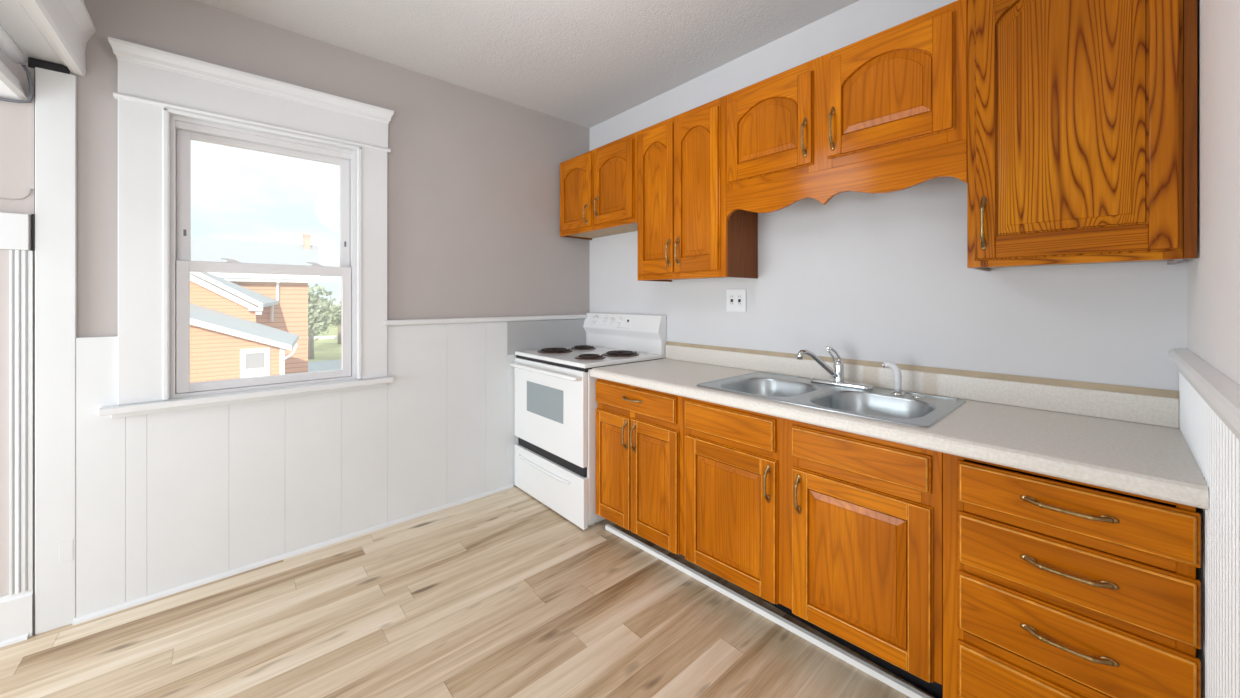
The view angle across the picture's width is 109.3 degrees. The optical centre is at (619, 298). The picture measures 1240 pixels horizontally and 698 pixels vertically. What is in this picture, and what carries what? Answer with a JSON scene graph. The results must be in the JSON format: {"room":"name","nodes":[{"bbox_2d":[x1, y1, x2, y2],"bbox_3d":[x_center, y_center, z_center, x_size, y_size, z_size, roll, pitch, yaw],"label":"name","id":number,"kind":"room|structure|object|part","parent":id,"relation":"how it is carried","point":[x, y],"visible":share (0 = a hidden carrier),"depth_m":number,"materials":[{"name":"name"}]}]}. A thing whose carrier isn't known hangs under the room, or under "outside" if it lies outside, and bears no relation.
{"room":"kitchen","nodes":[
{"label":"kitchen","id":0,"kind":"room"},
{"bbox_2d":[0,0,95,76],"bbox_3d":[-1.494,-1.158,0.918,0.173,0.468,2.348,0,0,-42],"label":"trim","id":1,"kind":"structure","parent":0,"point":[55,31],"depth_m":1.61,"materials":[{"name":"white paint"}]},
{"bbox_2d":[0,60,26,98],"bbox_3d":[-2.221,-0.839,1.375,0.303,0.142,0.697,0,0,-42],"label":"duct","id":2,"kind":"object","parent":1,"relation":"attached to","point":[10,85],"visible":1,"depth_m":1.65,"materials":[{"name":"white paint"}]},
{"bbox_2d":[0,65,33,102],"bbox_3d":[-2.428,-0.831,1.624,0.324,0.161,0.026,0,0,-42],"label":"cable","id":3,"kind":"object","parent":2,"relation":"attached to","point":[28,73],"visible":1,"depth_m":1.72,"materials":[{"name":"grey plastic"}]},
{"bbox_2d":[0,26,27,63],"bbox_3d":[-1.944,-0.932,1.269,0.043,0.044,1.170,0,0,-42],"label":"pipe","id":4,"kind":"object","parent":1,"relation":"attached to","point":[7,45],"visible":1,"depth_m":1.62,"materials":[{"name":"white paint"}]},
{"bbox_2d":[0,0,589,632],"bbox_3d":[-2.168,-0.032,1.991,5.000,2.723,0.152,0,0,-42],"label":"wall","id":5,"kind":"structure","parent":0,"point":[473,177],"depth_m":2.68,"materials":[{"name":"beige paint"}]},
{"bbox_2d":[0,250,8,596],"bbox_3d":[-2.542,0.478,1.555,0.462,1.335,0.005,0,0,-42],"label":"panel","id":6,"kind":"object","parent":5,"relation":"attached to","point":[4,254],"visible":1,"depth_m":1.70,"materials":[{"name":"grey paint"}]},
{"bbox_2d":[0,212,30,250],"bbox_3d":[-2.514,-0.261,1.564,0.514,0.141,0.029,0,0,-42],"label":"trim","id":7,"kind":"structure","parent":5,"relation":"attached to","point":[15,229],"depth_m":1.70,"materials":[{"name":"white paint"}]},
{"bbox_2d":[0,189,32,199],"bbox_3d":[-2.483,-0.409,1.606,0.417,0.054,0.007,0,0,-42],"label":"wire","id":8,"kind":"object","parent":5,"relation":"attached to","point":[30,190],"visible":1,"depth_m":1.73,"materials":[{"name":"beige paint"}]},
{"bbox_2d":[0,588,33,647],"bbox_3d":[-2.511,1.238,1.563,0.519,0.182,0.035,0,0,-42],"label":"baseboard","id":9,"kind":"structure","parent":5,"relation":"attached to","point":[16,610],"depth_m":1.71,"materials":[{"name":"white paint"}]},
{"bbox_2d":[9,250,33,595],"bbox_3d":[-2.342,0.478,1.722,0.055,1.335,0.021,0,0,-42],"label":"trim","id":10,"kind":"structure","parent":5,"relation":"attached to","point":[21,262],"depth_m":1.72,"materials":[{"name":"white paint"}]},
{"bbox_2d":[28,57,69,250],"bbox_3d":[-2.298,-0.572,1.772,0.105,0.764,0.002,0,0,-42],"label":"gap","id":11,"kind":"structure","parent":5,"relation":"attached to","point":[32,62],"depth_m":1.75,"materials":[{"name":"black"}]},
{"bbox_2d":[35,67,76,634],"bbox_3d":[-2.278,0.207,1.778,0.102,2.246,0.022,0,0,-42],"label":"trim","id":12,"kind":"structure","parent":5,"relation":"attached to","point":[55,92],"depth_m":1.77,"materials":[{"name":"white paint"}]},
{"bbox_2d":[72,484,513,625],"bbox_3d":[-1.493,1.319,2.453,1.978,0.021,0.016,0,0,-42],"label":"baseboard","id":13,"kind":"structure","parent":5,"relation":"attached to","point":[106,611],"depth_m":2.20,"materials":[{"name":"white paint"}]},
{"bbox_2d":[76,319,567,616],"bbox_3d":[-1.242,0.745,2.700,2.671,1.169,0.019,0,0,-42],"label":"wainscot","id":14,"kind":"structure","parent":5,"relation":"attached to","point":[166,500],"depth_m":2.24,"materials":[{"name":"white paint"}]},
{"bbox_2d":[507,319,585,354],"bbox_3d":[-0.533,0.278,3.314,0.689,0.233,0.003,0,0,-42],"label":"sheet","id":15,"kind":"object","parent":14,"relation":"attached to","point":[521,335],"visible":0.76,"depth_m":3.28,"materials":[{"name":"grey metal"}]},
{"bbox_2d":[97,37,586,418],"bbox_3d":[-1.246,-0.294,2.755,2.605,1.603,0.230,0,0,-42],"label":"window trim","id":16,"kind":"structure","parent":5,"relation":"in","point":[167,101],"depth_m":2.08,"materials":[{"name":"white paint"}]},
{"bbox_3d":[-1.749,-0.976,2.224,1.096,0.239,0.060,0,0,-42],"label":"head casing","id":17,"kind":"part","parent":16,"relation":"part of","materials":[{"name":"white paint"}]},
{"bbox_3d":[-1.816,-0.469,2.296,0.702,0.647,0.033,0,0,-42],"label":"sash","id":18,"kind":"part","parent":16,"relation":"part of","materials":[{"name":"white plastic"}]},
{"bbox_3d":[-1.790,0.130,2.266,0.699,0.614,0.038,0,0,-42],"label":"sash","id":19,"kind":"part","parent":16,"relation":"part of","materials":[{"name":"white plastic"}]},
{"bbox_2d":[0,486,934,697],"bbox_3d":[-0.696,1.390,0.424,5.120,0.120,4.450,0,0,-42],"label":"floor","id":20,"kind":"structure","parent":0,"point":[500,594],"depth_m":1.73,"materials":[{"name":"brown wood"}]},
{"bbox_2d":[509,313,665,529],"bbox_3d":[-0.243,0.721,3.018,0.751,1.218,0.823,0,0,-42],"label":"electric range","id":21,"kind":"object","parent":20,"relation":"on","point":[556,404],"visible":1,"depth_m":2.81,"materials":[{"name":"white metal"}]},
{"bbox_3d":[-0.465,1.175,2.823,0.035,0.290,0.816,0,0,-42],"label":"storage drawer","id":22,"kind":"part","parent":21,"relation":"part of","materials":[{"name":"white metal"}]},
{"bbox_3d":[-0.467,0.694,2.825,0.035,0.552,0.810,0,0,-42],"label":"oven door","id":23,"kind":"part","parent":21,"relation":"part of","materials":[{"name":"white metal"}]},
{"bbox_3d":[-0.459,0.370,3.112,0.247,0.005,0.247,0,0,43],"label":"burner","id":24,"kind":"part","parent":21,"relation":"part of","materials":[{"name":"black metal"}]},
{"bbox_3d":[-0.274,0.370,3.299,0.191,0.005,0.191,0,0,-17],"label":"burner","id":25,"kind":"part","parent":21,"relation":"part of","materials":[{"name":"black metal"}]},
{"bbox_2d":[515,345,662,371],"bbox_3d":[-0.228,0.397,3.032,0.656,0.049,0.822,0,0,-42],"label":"cooktop","id":26,"kind":"object","parent":21,"relation":"in","point":[580,358],"depth_m":2.87,"materials":[{"name":"white metal"}]},
{"bbox_3d":[-0.188,0.370,2.773,0.195,0.005,0.195,0,0,3],"label":"burner","id":27,"kind":"part","parent":21,"relation":"part of","materials":[{"name":"black metal"}]},
{"bbox_3d":[-0.202,0.160,3.425,0.028,0.064,0.064,0,0,-42],"label":"knob","id":28,"kind":"part","parent":21,"relation":"part of","materials":[{"name":"white plastic"}]},
{"bbox_3d":[0.006,0.370,2.939,0.247,0.005,0.247,0,0,43],"label":"burner","id":29,"kind":"part","parent":21,"relation":"part of","materials":[{"name":"black metal"}]},
{"bbox_2d":[595,378,682,554],"bbox_3d":[0.286,0.890,2.498,0.649,0.880,0.645,0,0,-42],"label":"base cabinet","id":30,"kind":"object","parent":20,"relation":"on","point":[639,431],"visible":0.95,"depth_m":2.27,"materials":[{"name":"brown wood"}]},
{"bbox_3d":[-0.043,0.932,2.440,0.012,0.472,0.205,0,0,-42],"label":"panel","id":31,"kind":"part","parent":30,"relation":"part of","materials":[{"name":"brown wood"}]},
{"bbox_3d":[-0.041,0.940,2.442,0.020,0.615,0.295,0,0,-42],"label":"door","id":32,"kind":"part","parent":30,"relation":"part of","materials":[{"name":"brown wood"}]},
{"bbox_3d":[0.023,0.725,2.331,0.034,0.163,0.016,0,0,-42],"label":"handle","id":33,"kind":"part","parent":30,"relation":"part of","materials":[{"name":"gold metal"}]},
{"bbox_3d":[0.052,0.528,2.298,0.034,0.017,0.156,0,0,-42],"label":"handle","id":34,"kind":"part","parent":30,"relation":"part of","materials":[{"name":"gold metal"}]},
{"bbox_3d":[0.067,0.723,2.282,0.034,0.162,0.016,0,0,-42],"label":"handle","id":35,"kind":"part","parent":30,"relation":"part of","materials":[{"name":"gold metal"}]},
{"bbox_3d":[0.064,0.535,2.324,0.020,0.126,0.611,0,0,-42],"label":"drawer","id":36,"kind":"part","parent":30,"relation":"part of","materials":[{"name":"brown wood"}]},
{"bbox_3d":[0.166,0.922,2.205,0.012,0.465,0.225,0,0,-42],"label":"panel","id":37,"kind":"part","parent":30,"relation":"part of","materials":[{"name":"brown wood"}]},
{"bbox_3d":[0.168,0.931,2.207,0.020,0.604,0.327,0,0,-42],"label":"door","id":38,"kind":"part","parent":30,"relation":"part of","materials":[{"name":"brown wood"}]},
{"bbox_2d":[605,524,931,697],"bbox_3d":[0.540,1.316,1.915,0.018,0.025,1.762,0,0,-45],"label":"strip","id":39,"kind":"object","parent":20,"relation":"on","point":[904,688],"visible":1,"depth_m":1.78,"materials":[{"name":"white"}]},
{"bbox_2d":[683,397,942,697],"bbox_3d":[0.836,0.890,1.879,0.649,0.880,1.008,0,0,-42],"label":"base cabinet","id":40,"kind":"object","parent":20,"relation":"on","point":[840,532],"visible":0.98,"depth_m":1.57,"materials":[{"name":"brown wood"}]},
{"bbox_3d":[0.455,0.922,1.879,0.012,0.442,0.330,0,0,-42],"label":"panel","id":41,"kind":"part","parent":40,"relation":"part of","materials":[{"name":"brown wood"}]},
{"bbox_3d":[0.454,0.537,1.885,0.020,0.131,0.454,0,0,-42],"label":"false drawer","id":42,"kind":"part","parent":40,"relation":"part of","materials":[{"name":"brown wood"}]},
{"bbox_3d":[0.457,0.922,1.881,0.020,0.584,0.460,0,0,-42],"label":"door","id":43,"kind":"part","parent":40,"relation":"part of","materials":[{"name":"brown wood"}]},
{"bbox_3d":[0.570,0.725,1.715,0.034,0.151,0.016,0,0,-42],"label":"handle","id":44,"kind":"part","parent":40,"relation":"part of","materials":[{"name":"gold metal"}]},
{"bbox_3d":[0.653,0.724,1.621,0.034,0.150,0.016,0,0,-42],"label":"handle","id":45,"kind":"part","parent":40,"relation":"part of","materials":[{"name":"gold metal"}]},
{"bbox_3d":[0.795,0.906,1.496,0.012,0.428,0.321,0,0,-42],"label":"panel","id":46,"kind":"part","parent":40,"relation":"part of","materials":[{"name":"brown wood"}]},
{"bbox_3d":[0.795,0.536,1.500,0.020,0.117,0.444,0,0,-42],"label":"false drawer","id":47,"kind":"part","parent":40,"relation":"part of","materials":[{"name":"brown wood"}]},
{"bbox_3d":[0.797,0.911,1.498,0.020,0.555,0.447,0,0,-42],"label":"door","id":48,"kind":"part","parent":40,"relation":"part of","materials":[{"name":"brown wood"}]},
{"bbox_2d":[590,345,1208,509],"bbox_3d":[0.779,0.378,1.942,0.653,0.141,2.130,0,0,-42],"label":"countertop","id":49,"kind":"structure","parent":40,"relation":"on","point":[1125,442],"depth_m":1.42,"materials":[{"name":"beige laminate"}]},
{"bbox_2d":[696,372,965,427],"bbox_3d":[0.848,0.478,1.870,0.562,0.176,0.904,0,0,-42],"label":"sink","id":50,"kind":"object","parent":49,"relation":"in","point":[878,403],"depth_m":1.84,"materials":[{"name":"silver metal"}]},
{"bbox_2d":[719,377,817,396],"bbox_3d":[0.669,0.481,1.994,0.393,0.170,0.370,0,0,-42],"label":"basin","id":51,"kind":"object","parent":50,"relation":"in","point":[759,386],"depth_m":2.15,"materials":[{"name":"silver metal"}]},
{"bbox_2d":[810,391,936,418],"bbox_3d":[0.954,0.481,1.673,0.393,0.170,0.379,0,0,-42],"label":"basin","id":52,"kind":"object","parent":50,"relation":"in","point":[879,405],"depth_m":1.81,"materials":[{"name":"silver metal"}]},
{"bbox_2d":[881,362,904,394],"bbox_3d":[1.140,0.330,1.832,0.085,0.132,0.052,0,0,3],"label":"sprayer","id":53,"kind":"object","parent":50,"relation":"on","point":[896,370],"visible":1,"depth_m":1.82,"materials":[{"name":"silver metal"}]},
{"bbox_3d":[1.205,0.393,1.777,0.044,0.006,0.044,0,0,-42],"label":"hole cap","id":54,"kind":"part","parent":50,"relation":"part of","materials":[{"name":"silver metal"}]},
{"bbox_2d":[943,453,1200,697],"bbox_3d":[1.327,0.890,1.325,0.649,0.880,0.468,0,0,-42],"label":"base cabinet","id":55,"kind":"object","parent":20,"relation":"on","point":[1054,587],"visible":0.97,"depth_m":1.12,"materials":[{"name":"brown wood"}]},
{"bbox_3d":[1.129,1.078,1.124,0.020,0.164,0.431,0,0,-42],"label":"drawer","id":56,"kind":"part","parent":55,"relation":"part of","materials":[{"name":"brown wood"}]},
{"bbox_3d":[1.116,0.870,1.100,0.034,0.017,0.175,0,0,-42],"label":"handle","id":57,"kind":"part","parent":55,"relation":"part of","materials":[{"name":"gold metal"}]},
{"bbox_3d":[1.116,0.687,1.100,0.034,0.017,0.175,0,0,-42],"label":"handle","id":58,"kind":"part","parent":55,"relation":"part of","materials":[{"name":"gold metal"}]},
{"bbox_3d":[1.116,0.529,1.100,0.034,0.017,0.175,0,0,-42],"label":"handle","id":59,"kind":"part","parent":55,"relation":"part of","materials":[{"name":"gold metal"}]},
{"bbox_3d":[1.129,0.877,1.124,0.020,0.169,0.431,0,0,-42],"label":"drawer","id":60,"kind":"part","parent":55,"relation":"part of","materials":[{"name":"brown wood"}]},
{"bbox_3d":[1.129,0.695,1.124,0.020,0.150,0.431,0,0,-42],"label":"drawer","id":61,"kind":"part","parent":55,"relation":"part of","materials":[{"name":"brown wood"}]},
{"bbox_3d":[1.129,0.532,1.124,0.020,0.120,0.431,0,0,-42],"label":"drawer","id":62,"kind":"part","parent":55,"relation":"part of","materials":[{"name":"brown wood"}]},
{"bbox_2d":[195,0,858,127],"bbox_3d":[-0.696,-1.453,0.424,5.120,0.120,4.450,0,0,-42],"label":"ceiling","id":63,"kind":"structure","parent":0,"point":[586,63],"depth_m":2.34,"materials":[{"name":"white paint"}]},
{"bbox_2d":[797,346,872,389],"bbox_3d":[0.938,0.306,1.948,0.236,0.178,0.270,0,0,-42],"label":"faucet","id":64,"kind":"object","parent":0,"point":[837,372],"visible":1,"depth_m":1.99,"materials":[{"name":"silver metal"}]},
{"bbox_3d":[0.894,0.297,1.980,0.230,0.147,0.027,0,0,-18],"label":"spout","id":65,"kind":"part","parent":64,"relation":"part of","materials":[{"name":"silver metal"}]},
{"bbox_3d":[0.977,0.258,2.016,0.073,0.081,0.016,0,0,7],"label":"lever","id":66,"kind":"part","parent":64,"relation":"part of","materials":[{"name":"silver metal"}]},
{"bbox_3d":[1.006,0.385,2.008,0.054,0.020,0.270,0,0,-42],"label":"plate","id":67,"kind":"part","parent":64,"relation":"part of","materials":[{"name":"silver metal"}]},
{"bbox_2d":[590,0,1186,390],"bbox_3d":[1.173,-0.032,2.083,0.120,2.723,4.450,0,0,-42],"label":"wall","id":68,"kind":"structure","parent":0,"point":[882,277],"depth_m":1.96,"materials":[{"name":"grey paint"}]},
{"bbox_2d":[560,132,637,239],"bbox_3d":[-0.084,-0.758,3.139,0.356,0.563,0.858,0,0,-42],"label":"upper cabinet","id":69,"kind":"object","parent":68,"relation":"attached to","point":[599,186],"visible":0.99,"depth_m":2.99,"materials":[{"name":"brown wood"}]},
{"bbox_3d":[-0.326,-0.756,3.204,0.012,0.381,0.275,0,0,-42],"label":"panel","id":70,"kind":"part","parent":69,"relation":"part of","materials":[{"name":"brown wood"}]},
{"bbox_3d":[-0.324,-0.762,3.206,0.020,0.516,0.393,0,0,-42],"label":"door","id":71,"kind":"part","parent":69,"relation":"part of","materials":[{"name":"brown wood"}]},
{"bbox_3d":[-0.243,-0.595,3.076,0.034,0.158,0.016,0,0,-42],"label":"handle","id":72,"kind":"part","parent":69,"relation":"part of","materials":[{"name":"gold metal"}]},
{"bbox_3d":[-0.164,-0.625,2.986,0.034,0.158,0.016,0,0,-42],"label":"handle","id":73,"kind":"part","parent":69,"relation":"part of","materials":[{"name":"gold metal"}]},
{"bbox_3d":[-0.060,-0.494,3.160,0.278,0.012,0.828,0,0,-42],"label":"panel","id":74,"kind":"part","parent":69,"relation":"part of","materials":[{"name":"white wood"}]},
{"bbox_3d":[-0.049,-0.748,2.891,0.012,0.365,0.275,0,0,-42],"label":"panel","id":75,"kind":"part","parent":69,"relation":"part of","materials":[{"name":"brown wood"}]},
{"bbox_3d":[-0.047,-0.754,2.893,0.020,0.500,0.393,0,0,-42],"label":"door","id":76,"kind":"part","parent":69,"relation":"part of","materials":[{"name":"brown wood"}]},
{"bbox_2d":[638,95,757,281],"bbox_3d":[0.418,-0.576,2.573,0.356,0.927,0.650,0,0,-42],"label":"upper cabinet","id":77,"kind":"object","parent":68,"relation":"attached to","point":[684,232],"visible":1,"depth_m":2.41,"materials":[{"name":"brown wood"}]},
{"bbox_3d":[0.208,-0.577,2.602,0.012,0.698,0.192,0,0,-42],"label":"panel","id":78,"kind":"part","parent":77,"relation":"part of","materials":[{"name":"brown wood"}]},
{"bbox_3d":[0.210,-0.575,2.604,0.020,0.861,0.294,0,0,-42],"label":"door","id":79,"kind":"part","parent":77,"relation":"part of","materials":[{"name":"brown wood"}]},
{"bbox_3d":[0.270,-0.262,2.497,0.034,0.165,0.016,0,0,-42],"label":"handle","id":80,"kind":"part","parent":77,"relation":"part of","materials":[{"name":"gold metal"}]},
{"bbox_3d":[0.316,-0.264,2.446,0.034,0.165,0.016,0,0,-42],"label":"handle","id":81,"kind":"part","parent":77,"relation":"part of","materials":[{"name":"gold metal"}]},
{"bbox_3d":[0.408,-0.580,2.376,0.012,0.703,0.198,0,0,-42],"label":"panel","id":82,"kind":"part","parent":77,"relation":"part of","materials":[{"name":"brown wood"}]},
{"bbox_3d":[0.410,-0.572,2.378,0.020,0.856,0.304,0,0,-42],"label":"door","id":83,"kind":"part","parent":77,"relation":"part of","materials":[{"name":"brown wood"}]},
{"bbox_3d":[0.442,-0.130,2.595,0.278,0.012,0.620,0,0,-42],"label":"panel","id":84,"kind":"part","parent":77,"relation":"part of","materials":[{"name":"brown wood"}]},
{"bbox_2d":[726,289,745,311],"bbox_3d":[0.672,0.011,2.550,0.010,0.132,0.131,0,0,-42],"label":"outlet plate","id":85,"kind":"object","parent":68,"relation":"attached to","point":[735,298],"visible":1,"depth_m":2.54,"materials":[{"name":"white plastic"}]},
{"bbox_2d":[729,294,733,306],"bbox_3d":[0.653,0.010,2.566,0.003,0.071,0.034,0,0,-42],"label":"receptacle","id":86,"kind":"object","parent":85,"relation":"attached to","point":[731,296],"depth_m":2.57,"materials":[{"name":"white plastic"}]},
{"bbox_2d":[737,294,741,306],"bbox_3d":[0.686,0.010,2.528,0.003,0.071,0.034,0,0,-42],"label":"receptacle","id":87,"kind":"object","parent":85,"relation":"attached to","point":[739,296],"depth_m":2.53,"materials":[{"name":"white plastic"}]},
{"bbox_2d":[726,0,966,220],"bbox_3d":[0.960,-0.718,1.962,0.356,0.642,0.980,0,0,-42],"label":"upper cabinet","id":88,"kind":"object","parent":68,"relation":"attached to","point":[885,111],"visible":0.99,"depth_m":1.76,"materials":[{"name":"brown wood"}]},
{"bbox_3d":[0.686,-0.801,2.064,0.012,0.270,0.310,0,0,-42],"label":"panel","id":89,"kind":"part","parent":88,"relation":"part of","materials":[{"name":"brown wood"}]},
{"bbox_3d":[0.688,-0.786,2.065,0.020,0.408,0.440,0,0,-42],"label":"door","id":90,"kind":"part","parent":88,"relation":"part of","materials":[{"name":"brown wood"}]},
{"bbox_3d":[0.795,-0.701,1.906,0.034,0.172,0.016,0,0,-42],"label":"handle","id":91,"kind":"part","parent":88,"relation":"part of","materials":[{"name":"gold metal"}]},
{"bbox_3d":[0.873,-0.706,1.818,0.034,0.181,0.016,0,0,-42],"label":"handle","id":92,"kind":"part","parent":88,"relation":"part of","materials":[{"name":"gold metal"}]},
{"bbox_3d":[1.016,-0.807,1.692,0.012,0.276,0.316,0,0,-42],"label":"panel","id":93,"kind":"part","parent":88,"relation":"part of","materials":[{"name":"brown wood"}]},
{"bbox_3d":[1.018,-0.798,1.694,0.020,0.416,0.438,0,0,-42],"label":"door","id":94,"kind":"part","parent":88,"relation":"part of","materials":[{"name":"brown wood"}]},
{"bbox_2d":[666,341,1178,398],"bbox_3d":[1.018,0.296,2.154,0.014,0.022,2.130,0,0,-42],"label":"trim","id":95,"kind":"structure","parent":68,"relation":"attached to","point":[1037,380],"depth_m":1.71,"materials":[{"name":"beige laminate"}]},
{"bbox_2d":[665,345,1179,427],"bbox_3d":[1.017,0.353,2.153,0.018,0.092,2.130,0,0,-42],"label":"backsplash","id":96,"kind":"structure","parent":68,"relation":"attached to","point":[1137,408],"depth_m":1.71,"materials":[{"name":"beige laminate"}]},
{"bbox_2d":[967,0,1196,270],"bbox_3d":[1.446,-0.603,1.415,0.356,0.994,0.480,0,0,-42],"label":"upper cabinet","id":97,"kind":"object","parent":68,"relation":"attached to","point":[1082,114],"visible":1,"depth_m":1.30,"materials":[{"name":"brown wood"}]},
{"bbox_3d":[1.198,-0.250,1.452,0.034,0.179,0.016,0,0,-42],"label":"handle","id":98,"kind":"part","parent":97,"relation":"part of","materials":[{"name":"gold metal"}]},
{"bbox_3d":[1.341,-0.596,1.325,0.012,0.781,0.324,0,0,-42],"label":"panel","id":99,"kind":"part","parent":97,"relation":"part of","materials":[{"name":"brown wood"}]},
{"bbox_3d":[1.464,-0.124,1.444,0.278,0.012,0.430,0,0,-42],"label":"panel","id":100,"kind":"part","parent":97,"relation":"part of","materials":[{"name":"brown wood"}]},
{"bbox_2d":[1187,0,1239,385],"bbox_3d":[1.516,-0.032,0.349,1.670,2.723,1.200,0,0,-42],"label":"wall","id":101,"kind":"structure","parent":0,"point":[1213,278],"depth_m":0.95,"materials":[{"name":"paint"}]},
{"bbox_2d":[1169,349,1239,440],"bbox_3d":[1.151,0.189,0.851,1.547,0.071,0.036,0,0,-42],"label":"chair rail","id":102,"kind":"object","parent":101,"relation":"attached to","point":[1222,394],"visible":1,"depth_m":0.83,"materials":[{"name":"white paint"}]},
{"bbox_2d":[1179,372,1239,697],"bbox_3d":[1.157,0.767,0.843,1.547,1.125,0.016,0,0,-42],"label":"wainscot","id":103,"kind":"structure","parent":101,"relation":"attached to","point":[1215,449],"depth_m":0.85,"materials":[{"name":"white paint"}]},
{"label":"outside","id":104,"kind":"structure","parent":0,"visible":0},
{"bbox_2d":[308,323,340,361],"bbox_3d":[-20.164,4.980,26.032,160.000,0.300,180.000,0,0,-42],"label":"ground","id":105,"kind":"structure","parent":104,"point":[324,349],"depth_m":43.59,"materials":[{"name":"green plant"}]},
{"bbox_2d":[308,284,335,358],"bbox_3d":[-24.735,1.798,35.259,3.388,6.063,3.871,0,0,-42],"label":"leafy tree","id":106,"kind":"object","parent":105,"relation":"on","point":[317,316],"visible":0.62,"depth_m":35.13,"materials":[{"name":"green plant"}]},
{"bbox_2d":[314,335,337,339],"bbox_3d":[-29.675,4.655,57.837,32.000,0.350,0.200,0,0,-42],"label":"road edge","id":107,"kind":"structure","parent":105,"relation":"on","point":[336,336],"depth_m":52.79,"materials":[{"name":"white"}]},
{"bbox_2d":[326,301,340,343],"bbox_3d":[-29.925,2.517,46.901,3.373,4.625,3.624,0,0,25],"label":"leafy tree","id":108,"kind":"object","parent":105,"relation":"on","point":[335,318],"visible":0.39,"depth_m":46.32,"materials":[{"name":"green plant"}]},
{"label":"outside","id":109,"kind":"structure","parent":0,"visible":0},
{"bbox_2d":[308,359,340,371],"bbox_3d":[-13.360,4.819,18.366,80.000,0.019,36.500,0,0,-42],"label":"road","id":110,"kind":"structure","parent":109,"point":[313,366],"depth_m":31.71,"materials":[{"name":"grey asphalt"}]},
{"bbox_2d":[190,234,319,382],"bbox_3d":[-17.849,0.780,16.855,11.280,8.100,15.800,0,0,-42],"label":"neighbouring house","id":111,"kind":"structure","parent":110,"relation":"on","point":[243,325],"depth_m":14.99,"materials":[{"name":"orange"}]},
{"bbox_3d":[-11.085,2.555,12.496,2.810,4.550,0.300,0,0,-42],"label":"lean trim","id":112,"kind":"part","parent":111,"relation":"part of","materials":[{"name":"white"}]},
{"bbox_3d":[-17.422,-0.865,15.997,10.780,0.330,0.550,0,0,-42],"label":"eave trim","id":113,"kind":"part","parent":111,"relation":"part of","materials":[{"name":"white"}]}
]}

